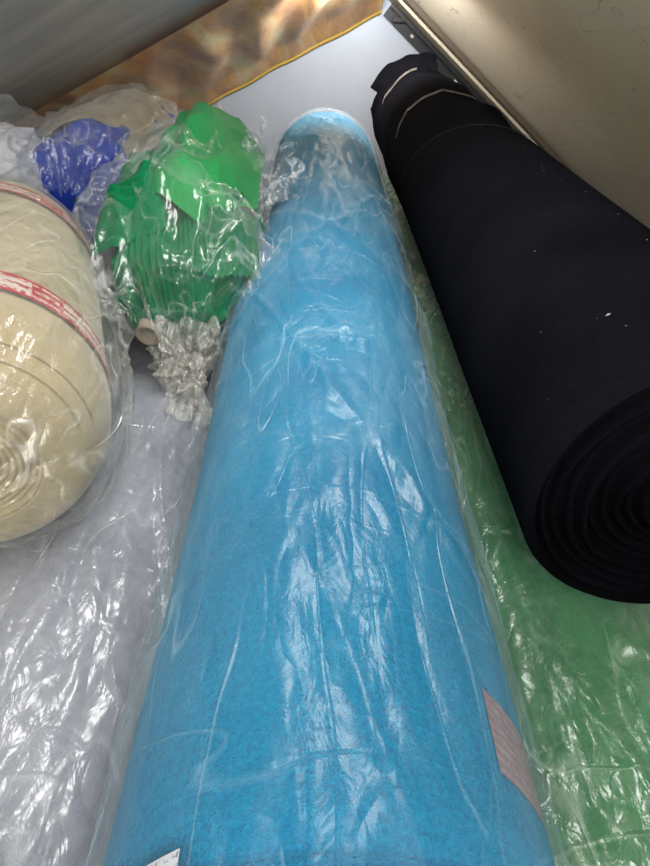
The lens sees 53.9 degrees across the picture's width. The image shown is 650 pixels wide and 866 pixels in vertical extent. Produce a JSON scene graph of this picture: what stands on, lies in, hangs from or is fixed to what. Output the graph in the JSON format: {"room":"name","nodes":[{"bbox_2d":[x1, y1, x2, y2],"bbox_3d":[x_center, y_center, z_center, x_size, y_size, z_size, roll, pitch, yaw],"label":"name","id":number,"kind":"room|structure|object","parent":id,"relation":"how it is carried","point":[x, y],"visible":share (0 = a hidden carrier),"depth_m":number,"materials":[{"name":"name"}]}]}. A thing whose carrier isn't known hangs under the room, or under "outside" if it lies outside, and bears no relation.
{"room":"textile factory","nodes":[
{"label":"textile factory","id":0,"kind":"room"},
{"bbox_2d":[0,0,229,123],"bbox_3d":[-0.635,-0.656,0.822,1.730,1.789,3.900,0,35,0],"label":"wall","id":1,"kind":"structure","parent":0,"point":[49,49],"depth_m":1.57,"materials":[{"name":"grey paint"}]},
{"bbox_2d":[12,0,382,138],"bbox_3d":[-0.630,-1.159,2.251,1.700,1.042,0.967,0,35,0],"label":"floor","id":2,"kind":"structure","parent":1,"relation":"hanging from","point":[237,43],"depth_m":2.11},
{"bbox_2d":[210,0,419,189],"bbox_3d":[-0.137,-1.363,2.729,2.726,0.830,0.030,0,35,0],"label":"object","id":3,"kind":"structure","parent":0,"point":[338,75],"depth_m":2.66,"materials":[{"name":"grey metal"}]},
{"bbox_2d":[383,4,487,103],"bbox_3d":[0.708,-1.315,2.690,0.962,0.813,0.080,0,35,0],"label":"bar","id":4,"kind":"object","parent":3,"relation":"attached to","point":[392,14],"visible":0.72,"depth_m":2.53,"materials":[{"name":"black paint"}]},
{"bbox_2d":[389,0,649,228],"bbox_3d":[1.328,-0.637,0.835,2.197,1.835,3.900,0,35,0],"label":"wall","id":5,"kind":"structure","parent":0,"point":[577,72],"depth_m":1.96,"materials":[{"name":"beige paint"}]},
{"bbox_2d":[396,0,535,143],"bbox_3d":[0.722,-1.279,2.562,0.936,0.782,0.100,0,35,0],"label":"trim","id":6,"kind":"structure","parent":5,"relation":"attached to","point":[410,12],"depth_m":2.44,"materials":[{"name":"silver metal"}]},
{"bbox_2d":[406,0,568,168],"bbox_3d":[0.720,-1.256,2.480,0.940,0.787,0.020,0,35,0],"label":"trim","id":7,"kind":"structure","parent":5,"relation":"attached to","point":[412,3],"depth_m":2.41,"materials":[{"name":"silver metal"}]},
{"bbox_3d":[0.448,0.128,1.377,3.897,0.040,3.900,0,35,0],"label":"floor","id":8,"kind":"structure","parent":0,"visible":0},
{"bbox_2d":[89,241,126,353],"bbox_3d":[-0.645,-0.145,1.429,0.360,0.359,2.402,0,35,0],"label":"roll","id":9,"kind":"object","parent":8,"relation":"on","point":[112,317],"visible":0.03,"depth_m":1.56,"materials":[{"name":"plastic"}]},
{"bbox_2d":[32,88,176,242],"bbox_3d":[-0.583,-0.739,1.752,0.357,0.361,0.729,2,35,2],"label":"fabric bundle","id":10,"kind":"object","parent":9,"relation":"on","point":[85,149],"visible":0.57,"depth_m":1.54,"materials":[{"name":"fabric"}]},
{"bbox_2d":[0,183,266,865],"bbox_3d":[-0.323,-0.138,1.421,0.370,0.361,2.421,0,35,0],"label":"roll","id":11,"kind":"object","parent":8,"relation":"on","point":[85,594],"visible":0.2,"depth_m":0.72,"materials":[{"name":"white fabric"}]},
{"bbox_2d":[0,179,113,541],"bbox_3d":[-0.478,-0.163,0.937,0.372,0.349,0.828,-11,37,-16],"label":"roll","id":12,"kind":"object","parent":11,"relation":"on","point":[55,399],"visible":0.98,"depth_m":0.72,"materials":[{"name":"fabric"}]},
{"bbox_2d":[90,101,265,366],"bbox_3d":[-0.237,-0.396,1.321,0.415,0.475,0.916,0,35,0],"label":"fabric bundle","id":13,"kind":"object","parent":11,"relation":"on","point":[182,217],"visible":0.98,"depth_m":1.05,"materials":[{"name":"fabric"}]},
{"bbox_2d":[103,111,555,865],"bbox_3d":[-0.014,-0.286,1.318,0.442,0.379,2.442,0,35,0],"label":"roll","id":14,"kind":"object","parent":11,"relation":"on","point":[328,685],"visible":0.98,"depth_m":0.49,"materials":[{"name":"fabric"}]},
{"bbox_2d":[381,176,649,865],"bbox_3d":[0.301,-0.149,1.457,0.368,0.348,2.552,0,35,0],"label":"roll","id":15,"kind":"object","parent":8,"relation":"on","point":[576,663],"visible":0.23,"depth_m":0.67,"materials":[{"name":"fabric"}]},
{"bbox_2d":[370,52,649,603],"bbox_3d":[0.340,-0.573,1.478,0.356,0.361,2.186,0,35,0],"label":"roll","id":16,"kind":"object","parent":15,"relation":"on","point":[540,281],"visible":1,"depth_m":0.71,"materials":[{"name":"fabric"}]},
{"bbox_3d":[-0.976,-0.174,1.470,0.364,0.356,2.100,0,35,0],"label":"paper towel roll","id":17,"kind":"object","parent":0,"visible":0},
{"bbox_2d":[0,122,42,192],"bbox_3d":[-0.797,-0.565,1.473,0.347,0.346,0.548,0,35,0],"label":"plastic bag","id":18,"kind":"object","parent":17,"relation":"on","point":[17,144],"visible":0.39,"depth_m":1.47,"materials":[{"name":"plastic"}]}
]}

